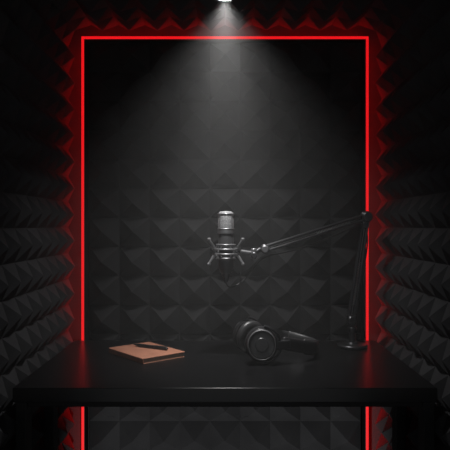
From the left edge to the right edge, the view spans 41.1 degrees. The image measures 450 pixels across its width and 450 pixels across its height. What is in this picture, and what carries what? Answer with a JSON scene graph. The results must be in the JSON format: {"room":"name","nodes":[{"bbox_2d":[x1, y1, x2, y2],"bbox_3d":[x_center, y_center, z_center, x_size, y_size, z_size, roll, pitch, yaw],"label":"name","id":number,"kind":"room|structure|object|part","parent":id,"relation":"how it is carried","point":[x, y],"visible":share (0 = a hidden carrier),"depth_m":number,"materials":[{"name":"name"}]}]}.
{"room":"studio","nodes":[
{"label":"studio","id":0,"kind":"room"},
{"bbox_2d":[0,0,74,449],"bbox_3d":[-0.627,0.203,1.294,0.150,1.935,1.932,0,0,0],"label":"wall","id":1,"kind":"structure","parent":0,"point":[36,59],"depth_m":1.80,"materials":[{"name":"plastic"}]},
{"bbox_2d":[51,0,397,30],"bbox_3d":[0.000,-0.790,1.294,1.204,0.150,1.932,0,0,0],"label":"ceiling","id":2,"kind":"structure","parent":0,"point":[211,15],"depth_m":2.09,"materials":[{"name":"plastic"}]},
{"bbox_2d":[215,0,234,2],"bbox_3d":[0.000,-0.713,1.780,0.070,0.081,0.070,0,0,0],"label":"ceiling spotlight","id":3,"kind":"object","parent":2,"relation":"attached to","point":[222,1],"depth_m":1.81,"materials":[{"name":"white"}]},
{"bbox_2d":[68,25,381,449],"bbox_3d":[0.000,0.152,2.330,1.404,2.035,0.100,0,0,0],"label":"wall","id":4,"kind":"structure","parent":0,"point":[74,124],"depth_m":2.28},
{"bbox_2d":[81,36,368,449],"bbox_3d":[0.000,0.235,2.248,1.063,1.867,0.060,0,0,0],"label":"strip light","id":5,"kind":"object","parent":4,"relation":"attached to","point":[85,40],"visible":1,"depth_m":2.22,"materials":[{"name":"red plastic"}]},
{"bbox_2d":[81,36,83,449],"bbox_3d":[-0.526,0.235,2.220,0.010,1.867,0.005,0,0,0],"label":"diffuser","id":6,"kind":"object","parent":5,"relation":"attached to","point":[82,37],"depth_m":2.22,"materials":[{"name":"red plastic"}]},
{"bbox_2d":[84,36,365,38],"bbox_3d":[0.000,-0.693,2.220,1.043,0.010,0.005,0,0,0],"label":"diffuser","id":7,"kind":"object","parent":5,"relation":"attached to","point":[85,37],"depth_m":2.22,"materials":[{"name":"red plastic"}]},
{"bbox_2d":[366,36,368,449],"bbox_3d":[0.526,0.235,2.220,0.010,1.867,0.005,0,0,0],"label":"diffuser","id":8,"kind":"object","parent":5,"relation":"attached to","point":[367,37],"depth_m":2.22,"materials":[{"name":"red plastic"}]},
{"bbox_2d":[375,0,449,449],"bbox_3d":[0.627,0.203,1.294,0.150,1.935,1.932,0,0,0],"label":"wall","id":9,"kind":"structure","parent":0,"point":[413,84],"depth_m":1.81,"materials":[{"name":"plastic"}]},
{"bbox_3d":[0.000,1.220,1.354,1.404,0.100,2.052,0,0,0],"label":"floor","id":10,"kind":"structure","parent":0,"visible":0},
{"bbox_2d":[13,340,436,449],"bbox_3d":[0.000,0.795,1.865,1.096,0.750,0.638,0,0,0],"label":"desk","id":11,"kind":"object","parent":10,"relation":"on","point":[211,373],"visible":1,"depth_m":1.63,"materials":[{"name":"black laminate"}]},
{"bbox_3d":[-0.533,0.814,1.589,0.030,0.712,0.045,0,0,0],"label":"leg","id":12,"kind":"part","parent":11,"relation":"part of","materials":[{"name":"black"}]},
{"bbox_3d":[-0.533,0.814,1.839,0.030,0.712,0.045,0,0,0],"label":"leg","id":13,"kind":"part","parent":11,"relation":"part of","materials":[{"name":"black"}]},
{"bbox_2d":[109,342,184,363],"bbox_3d":[-0.255,0.411,1.940,0.158,0.017,0.212,0,0,-40],"label":"notebook","id":14,"kind":"object","parent":11,"relation":"on","point":[142,355],"visible":0.91,"depth_m":1.90,"materials":[{"name":"beige leather"}]},
{"bbox_2d":[133,344,167,349],"bbox_3d":[-0.245,0.396,1.960,0.140,0.012,0.012,0,0,30],"label":"pen","id":15,"kind":"object","parent":14,"relation":"on","point":[139,345],"visible":1,"depth_m":1.95,"materials":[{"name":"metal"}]},
{"bbox_2d":[233,316,318,363],"bbox_3d":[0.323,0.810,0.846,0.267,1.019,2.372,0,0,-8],"label":"headphones","id":16,"kind":"object","parent":11,"relation":"on","point":[261,343],"visible":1,"depth_m":1.82,"materials":[{"name":"black plastic"}]},
{"bbox_2d":[237,320,261,352],"bbox_3d":[0.084,0.364,1.952,0.102,0.108,0.035,0,0,-27],"label":"cushion","id":17,"kind":"object","parent":16,"relation":"on","point":[244,326],"depth_m":1.93,"materials":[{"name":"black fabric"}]},
{"bbox_2d":[225,211,372,349],"bbox_3d":[0.266,0.186,1.998,0.521,0.467,0.142,0,0,-25],"label":"microphone arm","id":18,"kind":"object","parent":11,"relation":"on","point":[365,217],"visible":1,"depth_m":2.04},
{"bbox_2d":[207,211,244,281],"bbox_3d":[0.003,0.070,1.950,0.121,0.231,0.092,0,0,0],"label":"microphone","id":19,"kind":"object","parent":18,"relation":"attached to","point":[225,248],"depth_m":1.93,"materials":[{"name":"black metal"}]},
{"bbox_3d":[0.072,0.089,1.952,0.045,0.018,0.012,0,0,-7],"label":"swivel arm","id":20,"kind":"part","parent":18,"relation":"part of","materials":[{"name":"grey metal"}]},
{"bbox_3d":[0.094,0.098,1.939,0.020,0.020,0.020,0,0,0],"label":"swivel knob","id":21,"kind":"part","parent":18,"relation":"part of","materials":[{"name":"black metal"}]},
{"bbox_3d":[0.130,0.078,1.944,0.024,0.024,0.014,0,0,0],"label":"head knob","id":22,"kind":"part","parent":18,"relation":"part of","materials":[{"name":"grey metal"}]},
{"bbox_3d":[0.219,0.051,1.989,0.185,0.056,0.003,0,0,-15],"label":"spring rod","id":23,"kind":"part","parent":18,"relation":"part of","materials":[{"name":"metal"}]},
{"bbox_3d":[0.437,0.371,2.060,0.022,0.062,0.022,0,0,0],"label":"post","id":24,"kind":"part","parent":18,"relation":"part of","materials":[{"name":"black metal"}]},
{"bbox_3d":[0.484,-0.028,2.037,0.034,0.034,0.018,0,0,0],"label":"elbow knob","id":25,"kind":"part","parent":18,"relation":"part of","materials":[{"name":"black metal"}]},
{"bbox_3d":[0.533,0.814,1.839,0.030,0.712,0.045,0,0,0],"label":"leg","id":26,"kind":"part","parent":11,"relation":"part of","materials":[{"name":"black"}]},
{"bbox_3d":[0.533,0.814,1.589,0.030,0.712,0.045,0,0,0],"label":"leg","id":27,"kind":"part","parent":11,"relation":"part of","materials":[{"name":"black"}]}
]}

